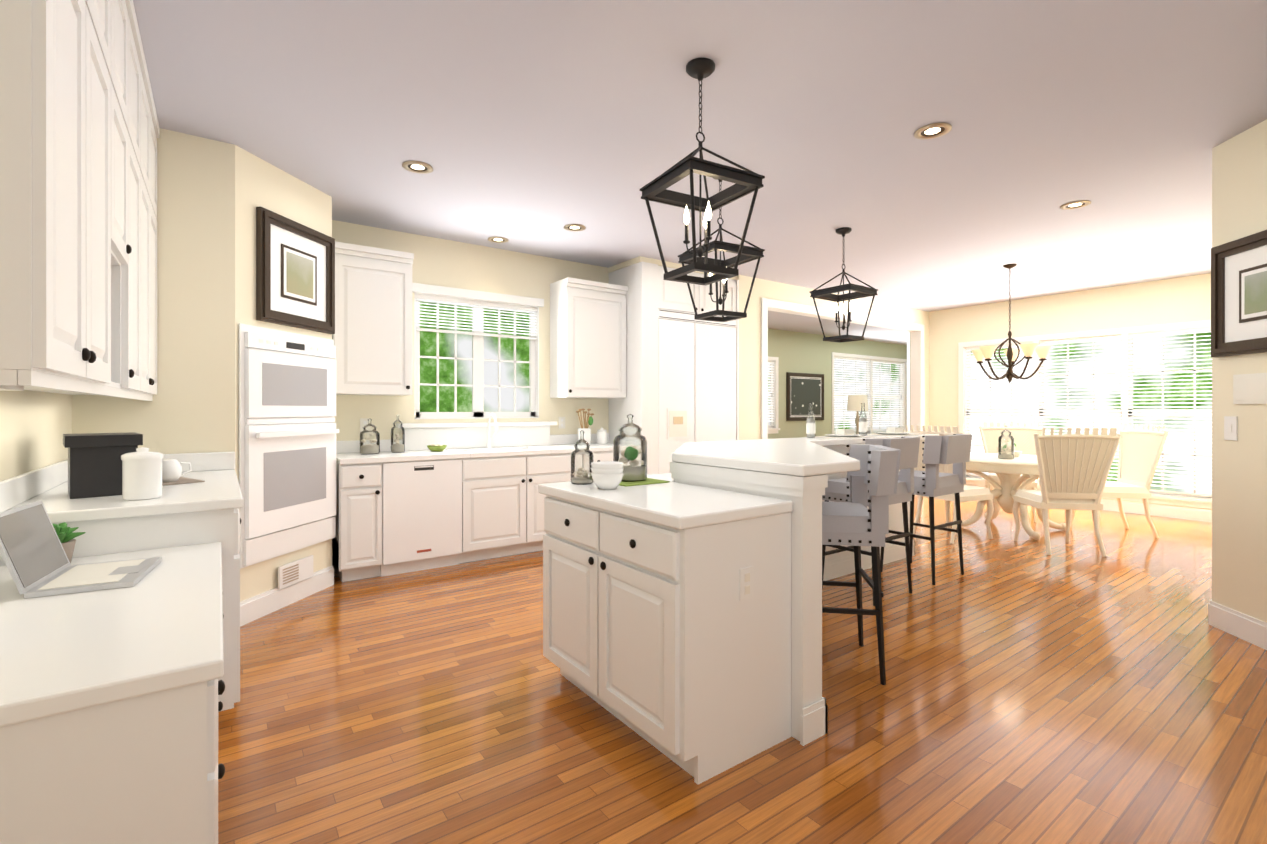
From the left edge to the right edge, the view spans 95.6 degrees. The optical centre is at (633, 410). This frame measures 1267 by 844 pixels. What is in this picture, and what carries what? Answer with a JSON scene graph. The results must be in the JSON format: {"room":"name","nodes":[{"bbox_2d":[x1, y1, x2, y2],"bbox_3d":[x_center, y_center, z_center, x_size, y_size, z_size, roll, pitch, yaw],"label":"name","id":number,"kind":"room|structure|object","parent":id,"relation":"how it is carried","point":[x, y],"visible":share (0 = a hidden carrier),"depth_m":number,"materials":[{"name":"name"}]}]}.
{"room":"dining room and kitchen","nodes":[
{"label":"dining room and kitchen","id":0,"kind":"room"},
{"bbox_2d":[0,119,1266,622],"bbox_3d":[4.951,-0.141,6.292,16.900,2.820,10.580,0,0,-36],"label":"wall","id":1,"kind":"structure","parent":0,"point":[212,195],"depth_m":3.37,"materials":[{"name":"beige paint"}]},
{"bbox_2d":[0,0,123,391],"bbox_3d":[-1.514,-0.812,1.356,0.352,1.468,0.835,0,0,-36],"label":"upper cabinet","id":2,"kind":"object","parent":1,"relation":"attached to","point":[79,130],"depth_m":1.24,"materials":[{"name":"white wood"}]},
{"bbox_2d":[0,37,151,395],"bbox_3d":[-2.144,-0.812,2.228,0.352,1.468,0.480,0,0,-36],"label":"upper cabinet","id":3,"kind":"object","parent":1,"relation":"attached to","point":[137,285],"depth_m":2.53,"materials":[{"name":"white wood"}]},
{"bbox_2d":[124,0,139,271],"bbox_3d":[-1.881,-1.037,1.864,0.352,1.018,0.418,0,0,-36],"label":"upper cabinet","id":4,"kind":"object","parent":1,"relation":"attached to","point":[131,29],"depth_m":2.23,"materials":[{"name":"white wood"}]},
{"bbox_2d":[110,94,159,399],"bbox_3d":[-2.475,-0.813,2.685,0.352,1.468,0.897,0,0,-36],"label":"upper cabinet","id":5,"kind":"object","parent":1,"relation":"attached to","point":[155,125],"depth_m":3.02,"materials":[{"name":"white wood"}]},
{"bbox_2d":[239,323,338,568],"bbox_3d":[-2.212,0.211,3.764,0.085,1.440,0.810,0,0,9],"label":"double oven","id":6,"kind":"object","parent":1,"relation":"attached to","point":[288,430],"visible":1,"depth_m":3.67,"materials":[{"name":"white metal"}]},
{"bbox_2d":[256,207,334,333],"bbox_3d":[-2.224,-0.894,3.826,0.045,0.690,0.670,0,0,9],"label":"framed picture","id":7,"kind":"object","parent":1,"relation":"attached to","point":[295,274],"visible":1,"depth_m":3.77,"materials":[{"name":"brown"}]},
{"bbox_2d":[278,555,312,588],"bbox_3d":[-2.226,1.066,3.793,0.016,0.140,0.300,0,0,9],"label":"air vent","id":8,"kind":"object","parent":1,"relation":"in","point":[293,572],"visible":0.98,"depth_m":3.77,"materials":[{"name":"white"}]},
{"bbox_2d":[360,418,369,432],"bbox_3d":[-2.253,0.130,4.818,0.075,0.120,0.007,0,0,-36],"label":"electrical outlet plate","id":9,"kind":"object","parent":1,"relation":"attached to","point":[364,422],"depth_m":4.81,"materials":[{"name":"white plastic"}]},
{"bbox_2d":[332,241,413,395],"bbox_3d":[-2.140,-0.703,4.670,0.585,1.155,0.371,0,0,-36],"label":"upper cabinet","id":10,"kind":"object","parent":1,"relation":"attached to","point":[372,337],"visible":0.92,"depth_m":4.54,"materials":[{"name":"white wood"}]},
{"bbox_2d":[412,283,543,418],"bbox_3d":[-1.454,-0.516,5.432,1.270,1.190,0.150,0,0,-36],"label":"kitchen window","id":11,"kind":"structure","parent":1,"relation":"in","point":[478,302],"depth_m":5.44,"materials":[{"name":"white wood"}]},
{"bbox_2d":[559,417,564,428],"bbox_3d":[-0.737,0.129,5.913,0.075,0.120,0.007,0,0,-36],"label":"electrical outlet plate","id":12,"kind":"object","parent":1,"relation":"attached to","point":[561,419],"depth_m":5.91,"materials":[{"name":"white plastic"}]},
{"bbox_2d":[550,277,627,398],"bbox_3d":[-0.454,-0.704,5.890,0.708,1.155,0.371,0,0,-36],"label":"upper cabinet","id":13,"kind":"object","parent":1,"relation":"attached to","point":[587,338],"visible":1,"depth_m":5.73,"materials":[{"name":"white wood"}]},
{"bbox_2d":[240,485,1266,649],"bbox_3d":[4.952,1.199,6.293,16.620,0.140,10.300,0,0,-36],"label":"baseboard","id":14,"kind":"structure","parent":1,"relation":"attached to","point":[1247,628],"depth_m":3.63,"materials":[{"name":"white wood"}]},
{"bbox_2d":[786,372,823,420],"bbox_3d":[3.469,-0.265,11.545,1.157,0.949,0.045,0,0,-36],"label":"framed picture","id":15,"kind":"object","parent":1,"relation":"attached to","point":[803,390],"visible":0.98,"depth_m":11.49,"materials":[{"name":"brown"}]},
{"bbox_2d":[768,352,906,433],"bbox_3d":[4.389,-0.297,12.274,5.330,1.844,0.145,0,0,-36],"label":"living room window","id":16,"kind":"structure","parent":1,"relation":"in","point":[773,396],"depth_m":12.92,"materials":[{"name":"white"}]},
{"bbox_2d":[761,298,923,438],"bbox_3d":[2.977,-0.030,7.931,3.720,2.595,0.170,0,0,-36],"label":"trim","id":17,"kind":"structure","parent":1,"relation":"attached to","point":[915,330],"depth_m":8.01,"materials":[{"name":"white wood"}]},
{"bbox_2d":[958,320,1211,508],"bbox_3d":[5.838,0.048,7.519,0.145,2.140,3.030,0,0,-36],"label":"nook window","id":18,"kind":"structure","parent":1,"relation":"in","point":[1126,412],"depth_m":7.21,"materials":[{"name":"white"}]},
{"bbox_2d":[1224,416,1237,440],"bbox_3d":[3.394,0.103,3.253,0.015,0.134,0.085,0,0,9],"label":"switch plates","id":19,"kind":"object","parent":1,"relation":"attached to","point":[1230,422],"depth_m":3.26,"materials":[{"name":"white plastic"}]},
{"bbox_2d":[1211,230,1266,356],"bbox_3d":[3.345,-0.629,3.049,0.045,0.640,0.640,0,0,9],"label":"framed picture","id":20,"kind":"object","parent":1,"relation":"attached to","point":[1238,296],"visible":1,"depth_m":3.19,"materials":[{"name":"brown wood"}]},
{"bbox_2d":[1233,373,1266,403],"bbox_3d":[3.375,-0.117,3.138,0.015,0.163,0.200,0,0,9],"label":"switch plates","id":21,"kind":"object","parent":1,"relation":"attached to","point":[1249,388],"depth_m":3.13,"materials":[{"name":"white plastic"}]},
{"bbox_2d":[133,0,1266,344],"bbox_3d":[3.777,-1.602,6.738,22.000,0.100,17.000,0,0,-36],"label":"ceiling","id":22,"kind":"structure","parent":0,"point":[529,126],"depth_m":3.07,"materials":[{"name":"grey paint"}]},
{"bbox_2d":[402,161,432,173],"bbox_3d":[-1.374,-1.544,3.656,0.188,0.010,0.188,0,0,-36],"label":"recessed light","id":23,"kind":"object","parent":22,"relation":"in","point":[418,167],"visible":1,"depth_m":3.65,"materials":[{"name":"beige"}]},
{"bbox_2d":[488,236,507,242],"bbox_3d":[-1.230,-1.545,5.216,0.188,0.010,0.188,0,0,-36],"label":"recessed light","id":24,"kind":"object","parent":22,"relation":"in","point":[495,239],"visible":0.96,"depth_m":5.21,"materials":[{"name":"beige"}]},
{"bbox_2d":[564,224,585,230],"bbox_3d":[-0.498,-1.545,4.869,0.188,0.010,0.188,0,0,-36],"label":"recessed light","id":25,"kind":"object","parent":22,"relation":"in","point":[573,227],"visible":0.96,"depth_m":4.87,"materials":[{"name":"beige"}]},
{"bbox_2d":[640,57,764,284],"bbox_3d":[0.301,-1.072,2.585,0.400,0.951,0.400,0,0,-30],"label":"pendant light","id":26,"kind":"object","parent":22,"relation":"hanging from","point":[746,181],"visible":1,"depth_m":2.55,"materials":[{"name":"black metal"}]},
{"bbox_2d":[678,178,764,321],"bbox_3d":[0.566,-1.073,3.738,0.400,0.951,0.400,0,0,-30],"label":"pendant light","id":27,"kind":"object","parent":22,"relation":"hanging from","point":[749,253],"visible":0.69,"depth_m":3.70,"materials":[{"name":"black metal"}]},
{"bbox_2d":[809,227,877,342],"bbox_3d":[1.803,-1.074,4.929,0.400,0.951,0.400,0,0,-36],"label":"pendant light","id":28,"kind":"object","parent":22,"relation":"hanging from","point":[859,292],"visible":1,"depth_m":4.91,"materials":[{"name":"black metal"}]},
{"bbox_2d":[914,122,951,139],"bbox_3d":[1.658,-1.544,3.183,0.188,0.010,0.188,0,0,-36],"label":"recessed light","id":29,"kind":"object","parent":22,"relation":"in","point":[932,131],"visible":1,"depth_m":3.18,"materials":[{"name":"beige"}]},
{"bbox_2d":[971,264,1051,382],"bbox_3d":[4.010,-0.916,6.163,0.741,1.269,0.711,0,0,-36],"label":"chandelier","id":30,"kind":"object","parent":22,"relation":"hanging from","point":[988,352],"visible":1,"depth_m":6.09,"materials":[{"name":"brown metal"}]},
{"bbox_2d":[1060,200,1090,209],"bbox_3d":[3.333,-1.545,4.331,0.188,0.010,0.188,0,0,-36],"label":"recessed light","id":31,"kind":"object","parent":22,"relation":"in","point":[1075,205],"visible":1,"depth_m":4.32,"materials":[{"name":"beige"}]},
{"bbox_2d":[218,495,1266,843],"bbox_3d":[3.777,1.318,6.740,22.000,0.100,17.000,0,0,-36],"label":"floor","id":32,"kind":"structure","parent":0,"point":[1078,689],"depth_m":2.35,"materials":[{"name":"brown wood"}]},
{"bbox_2d":[0,679,224,843],"bbox_3d":[-1.230,0.963,1.195,0.620,0.620,0.440,0,0,-36],"label":"base cabinet","id":33,"kind":"object","parent":32,"relation":"on","point":[146,769],"depth_m":1.10,"materials":[{"name":"white wood"}]},
{"bbox_2d":[0,542,223,726],"bbox_3d":[-1.472,0.482,1.525,0.617,0.139,1.298,0,0,-36],"label":"countertop","id":34,"kind":"structure","parent":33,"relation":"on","point":[158,627],"depth_m":1.29,"materials":[{"name":"white stone"}]},
{"bbox_2d":[53,522,85,562],"bbox_3d":[-1.899,0.441,1.901,0.129,0.139,0.116,0,0,-36],"label":"succulent pot","id":35,"kind":"object","parent":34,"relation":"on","point":[66,535],"visible":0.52,"depth_m":1.90,"materials":[{"name":"beige"}]},
{"bbox_2d":[0,500,161,598],"bbox_3d":[-1.658,0.396,1.732,0.307,0.228,0.320,0,0,-28],"label":"laptop","id":36,"kind":"object","parent":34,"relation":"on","point":[35,557],"visible":1,"depth_m":1.68,"materials":[{"name":"silver metal"}]},
{"bbox_2d":[0,508,241,711],"bbox_3d":[-2.037,0.830,2.370,0.692,0.884,0.725,0,0,-36],"label":"base cabinet","id":37,"kind":"object","parent":32,"relation":"on","point":[114,536],"visible":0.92,"depth_m":2.18,"materials":[{"name":"white wood"}]},
{"bbox_2d":[0,452,242,523],"bbox_3d":[-2.208,0.314,2.603,0.687,0.144,1.344,0,0,-36],"label":"countertop","id":38,"kind":"structure","parent":37,"relation":"on","point":[219,488],"depth_m":2.24,"materials":[{"name":"white stone"}]},
{"bbox_2d":[63,432,142,498],"bbox_3d":[-2.208,0.222,2.388,0.290,0.245,0.230,0,0,44],"label":"storage box","id":39,"kind":"object","parent":38,"relation":"on","point":[94,465],"visible":0.77,"depth_m":2.28,"materials":[{"name":"grey plastic"}]},
{"bbox_2d":[121,447,163,499],"bbox_3d":[-1.923,0.245,2.249,0.128,0.200,0.126,0,0,-36],"label":"canister","id":40,"kind":"object","parent":38,"relation":"on","point":[141,473],"visible":1,"depth_m":2.21,"materials":[{"name":"white ceramic"}]},
{"bbox_2d":[162,459,204,485],"bbox_3d":[-2.250,0.288,2.753,0.320,0.112,0.220,0,0,34],"label":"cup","id":41,"kind":"object","parent":38,"relation":"on","point":[171,471],"visible":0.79,"depth_m":2.71,"materials":[{"name":"beige ceramic"}]},
{"bbox_2d":[332,522,383,581],"bbox_3d":[-2.183,1.120,4.478,0.290,0.300,0.634,0,0,-36],"label":"base cabinet","id":42,"kind":"object","parent":32,"relation":"on","point":[357,551],"depth_m":4.25,"materials":[{"name":"white wood"}]},
{"bbox_2d":[336,421,640,464],"bbox_3d":[-1.196,0.327,5.194,2.728,0.425,0.631,0,0,-36],"label":"countertop","id":43,"kind":"structure","parent":42,"relation":"on","point":[464,440],"depth_m":5.19,"materials":[{"name":"white stone"}]},
{"bbox_2d":[360,418,379,453],"bbox_3d":[-2.127,0.208,4.631,0.150,0.285,0.150,0,0,-36],"label":"jar","id":44,"kind":"object","parent":43,"relation":"on","point":[369,448],"visible":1,"depth_m":4.62,"materials":[{"name":"clear glass"}]},
{"bbox_2d":[391,415,404,452],"bbox_3d":[-1.960,0.193,4.776,0.110,0.315,0.110,0,0,-36],"label":"jar","id":45,"kind":"object","parent":43,"relation":"on","point":[397,447],"visible":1,"depth_m":4.77,"materials":[{"name":"clear glass"}]},
{"bbox_2d":[427,443,446,451],"bbox_3d":[-1.676,0.317,4.895,0.164,0.067,0.162,0,0,-36],"label":"bowl","id":46,"kind":"object","parent":43,"relation":"on","point":[436,447],"visible":1,"depth_m":4.85,"materials":[{"name":"green ceramic"}]},
{"bbox_2d":[487,413,498,447],"bbox_3d":[-1.268,0.189,5.299,0.119,0.322,0.202,0,0,-36],"label":"faucet","id":47,"kind":"object","parent":43,"relation":"on","point":[489,437],"visible":1,"depth_m":5.33,"materials":[{"name":"white metal"}]},
{"bbox_2d":[576,408,593,444],"bbox_3d":[-0.495,0.166,5.864,0.195,0.368,0.150,0,0,-36],"label":"utensil crock","id":48,"kind":"object","parent":43,"relation":"on","point":[587,433],"visible":0.81,"depth_m":5.82,"materials":[{"name":"white ceramic"}]},
{"bbox_2d":[597,428,606,443],"bbox_3d":[-0.329,0.265,5.967,0.110,0.170,0.110,0,0,-36],"label":"canister","id":49,"kind":"object","parent":43,"relation":"on","point":[601,435],"visible":1,"depth_m":5.92,"materials":[{"name":"white ceramic"}]},
{"bbox_2d":[368,514,463,575],"bbox_3d":[-1.818,1.120,4.742,0.610,0.300,0.634,0,0,-36],"label":"dishwasher","id":50,"kind":"object","parent":32,"relation":"on","point":[410,544],"depth_m":4.49,"materials":[{"name":"white metal"}]},
{"bbox_2d":[440,510,527,562],"bbox_3d":[-1.340,1.120,5.088,0.570,0.300,0.634,0,0,-36],"label":"base cabinet","id":51,"kind":"object","parent":32,"relation":"on","point":[488,534],"depth_m":4.84,"materials":[{"name":"white wood"}]},
{"bbox_2d":[508,506,545,551],"bbox_3d":[-0.878,1.119,5.421,0.570,0.300,0.634,0,0,-36],"label":"base cabinet","id":52,"kind":"object","parent":32,"relation":"on","point":[535,514],"depth_m":5.06,"materials":[{"name":"white wood"}]},
{"bbox_2d":[543,495,790,783],"bbox_3d":[0.195,0.835,2.543,0.844,0.874,1.005,0,0,-36],"label":"base cabinet","id":53,"kind":"object","parent":32,"relation":"on","point":[673,644],"visible":1,"depth_m":2.10,"materials":[{"name":"white wood"}]},
{"bbox_2d":[538,473,792,529],"bbox_3d":[0.194,0.373,2.557,0.852,0.045,1.040,0,0,-36],"label":"countertop","id":54,"kind":"structure","parent":53,"relation":"on","point":[676,505],"depth_m":2.22,"materials":[{"name":"white stone"}]},
{"bbox_2d":[571,430,593,484],"bbox_3d":[-0.246,0.222,2.745,0.110,0.255,0.110,0,0,-36],"label":"jar","id":55,"kind":"object","parent":54,"relation":"on","point":[583,479],"visible":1,"depth_m":2.75,"materials":[{"name":"clear glass"}]},
{"bbox_2d":[591,461,623,489],"bbox_3d":[-0.117,0.292,2.567,0.150,0.114,0.150,0,0,-36],"label":"bowls","id":56,"kind":"object","parent":54,"relation":"on","point":[606,475],"visible":1,"depth_m":2.51,"materials":[{"name":"white ceramic"}]},
{"bbox_2d":[619,478,669,486],"bbox_3d":[-0.016,0.347,2.820,0.260,0.005,0.290,0,0,-36],"label":"mat","id":57,"kind":"object","parent":54,"relation":"on","point":[646,482],"visible":0.43,"depth_m":2.73,"materials":[{"name":"green fabric"}]},
{"bbox_2d":[613,414,646,481],"bbox_3d":[-0.016,0.181,2.837,0.170,0.325,0.170,0,0,-36],"label":"jar","id":58,"kind":"object","parent":57,"relation":"on","point":[633,471],"visible":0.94,"depth_m":2.81,"materials":[{"name":"clear glass"}]},
{"bbox_2d":[609,262,738,474],"bbox_3d":[0.469,-0.111,6.407,1.386,2.760,0.614,0,0,-36],"label":"tall cabinet","id":59,"kind":"object","parent":32,"relation":"on","point":[682,375],"visible":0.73,"depth_m":6.04,"materials":[{"name":"white wood"}]},
{"bbox_2d":[822,444,900,684],"bbox_3d":[1.018,0.729,2.908,0.660,1.086,0.660,0,0,-36],"label":"stool","id":60,"kind":"object","parent":32,"relation":"on","point":[856,522],"visible":0.67,"depth_m":2.68,"materials":[{"name":"grey fabric"}]},
{"bbox_2d":[822,436,919,605],"bbox_3d":[1.647,0.728,3.993,0.563,1.086,0.510,0,0,-36],"label":"stool","id":61,"kind":"object","parent":32,"relation":"on","point":[836,490],"visible":0.52,"depth_m":3.93,"materials":[{"name":"grey fabric"}]},
{"bbox_2d":[880,434,971,584],"bbox_3d":[2.263,0.728,4.438,0.563,1.086,0.510,0,0,-36],"label":"stool","id":62,"kind":"object","parent":32,"relation":"on","point":[931,481],"visible":0.83,"depth_m":4.24,"materials":[{"name":"grey fabric"}]},
{"bbox_2d":[903,425,993,543],"bbox_3d":[3.150,0.713,5.798,0.697,1.122,0.708,0,0,-36],"label":"dining chair","id":63,"kind":"object","parent":32,"relation":"on","point":[975,493],"visible":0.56,"depth_m":5.64,"materials":[{"name":"beige wood"}]},
{"bbox_2d":[979,422,1045,521],"bbox_3d":[4.496,0.713,6.896,0.750,1.122,0.761,0,0,-36],"label":"dining chair","id":64,"kind":"object","parent":32,"relation":"on","point":[1024,441],"visible":0.5,"depth_m":7.02,"materials":[{"name":"beige wood"}]},
{"bbox_2d":[961,453,1065,539],"bbox_3d":[4.025,0.888,6.141,1.220,0.762,1.220,0,0,-36],"label":"dining table","id":65,"kind":"object","parent":32,"relation":"on","point":[1008,472],"visible":0.75,"depth_m":6.04,"materials":[{"name":"beige wood"}]},
{"bbox_2d":[998,426,1013,458],"bbox_3d":[3.876,0.333,5.971,0.140,0.345,0.140,0,0,-36],"label":"jar","id":66,"kind":"object","parent":65,"relation":"on","point":[1005,454],"visible":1,"depth_m":5.98,"materials":[{"name":"clear glass"}]},
{"bbox_2d":[997,441,1021,456],"bbox_3d":[4.093,0.422,6.252,0.240,0.167,0.234,0,0,-36],"label":"centrepiece","id":67,"kind":"object","parent":65,"relation":"on","point":[1017,453],"visible":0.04,"depth_m":6.19,"materials":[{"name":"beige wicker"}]},
{"bbox_2d":[1012,428,1121,556],"bbox_3d":[3.892,0.714,5.225,0.830,1.122,0.829,0,0,-36],"label":"dining chair","id":68,"kind":"object","parent":32,"relation":"on","point":[1074,469],"visible":1,"depth_m":5.04,"materials":[{"name":"beige wood"}]},
{"bbox_2d":[1071,424,1167,537],"bbox_3d":[5.025,0.713,5.964,0.830,1.122,0.829,0,0,-36],"label":"dining chair","id":69,"kind":"object","parent":32,"relation":"on","point":[1140,451],"visible":0.69,"depth_m":5.84,"materials":[{"name":"beige wood"}]},
{"bbox_3d":[4.261,0.890,10.914,1.400,0.750,0.500,0,0,-36],"label":"console","id":70,"kind":"object","parent":32,"relation":"on","visible":0},
{"bbox_2d":[847,395,867,433],"bbox_3d":[4.261,0.114,10.913,0.380,0.800,0.380,0,0,-36],"label":"lamp","id":71,"kind":"object","parent":70,"relation":"on","point":[854,402],"visible":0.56,"depth_m":10.78,"materials":[{"name":"beige fabric"}]},
{"bbox_2d":[670,445,914,745],"bbox_3d":[1.504,0.762,3.653,3.130,1.018,1.390,0,0,-36],"label":"wall","id":72,"kind":"structure","parent":0,"point":[809,706],"depth_m":2.24,"materials":[{"name":"white"}]},
{"bbox_2d":[672,433,938,476],"bbox_3d":[1.537,0.229,3.676,3.220,0.044,1.400,0,0,-36],"label":"bar","id":73,"kind":"object","parent":72,"relation":"on","point":[803,456],"visible":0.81,"depth_m":2.68,"materials":[{"name":"white stone"}]},
{"bbox_2d":[806,403,814,437],"bbox_3d":[1.315,0.075,4.256,0.065,0.260,0.063,0,0,-36],"label":"bottle","id":74,"kind":"object","parent":73,"relation":"on","point":[810,427],"visible":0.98,"depth_m":4.24,"materials":[{"name":"clear glass"}]},
{"bbox_2d":[859,403,866,435],"bbox_3d":[1.858,0.075,4.649,0.065,0.260,0.063,0,0,-36],"label":"bottle","id":75,"kind":"object","parent":73,"relation":"on","point":[862,426],"visible":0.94,"depth_m":4.63,"materials":[{"name":"clear glass"}]},
{"bbox_2d":[815,427,922,438],"bbox_3d":[1.883,0.175,4.580,1.120,0.060,0.280,0,0,-36],"label":"place setting","id":76,"kind":"object","parent":73,"relation":"on","point":[849,433],"visible":1,"depth_m":4.41,"materials":[{"name":"beige ceramic"}]},
{"label":"outside","id":77,"kind":"structure","parent":0,"visible":0},
{"bbox_2d":[420,302,528,411],"bbox_3d":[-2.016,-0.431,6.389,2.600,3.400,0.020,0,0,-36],"label":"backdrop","id":78,"kind":"structure","parent":77,"point":[446,373],"depth_m":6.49,"materials":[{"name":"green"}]},
{"bbox_2d":[768,359,898,432],"bbox_3d":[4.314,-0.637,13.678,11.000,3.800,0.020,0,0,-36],"label":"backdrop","id":79,"kind":"structure","parent":77,"point":[884,388],"depth_m":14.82,"materials":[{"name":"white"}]},
{"bbox_2d":[907,331,1211,494],"bbox_3d":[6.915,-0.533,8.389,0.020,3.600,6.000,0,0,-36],"label":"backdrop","id":80,"kind":"structure","parent":77,"point":[1134,390],"depth_m":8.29,"materials":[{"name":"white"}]}
]}

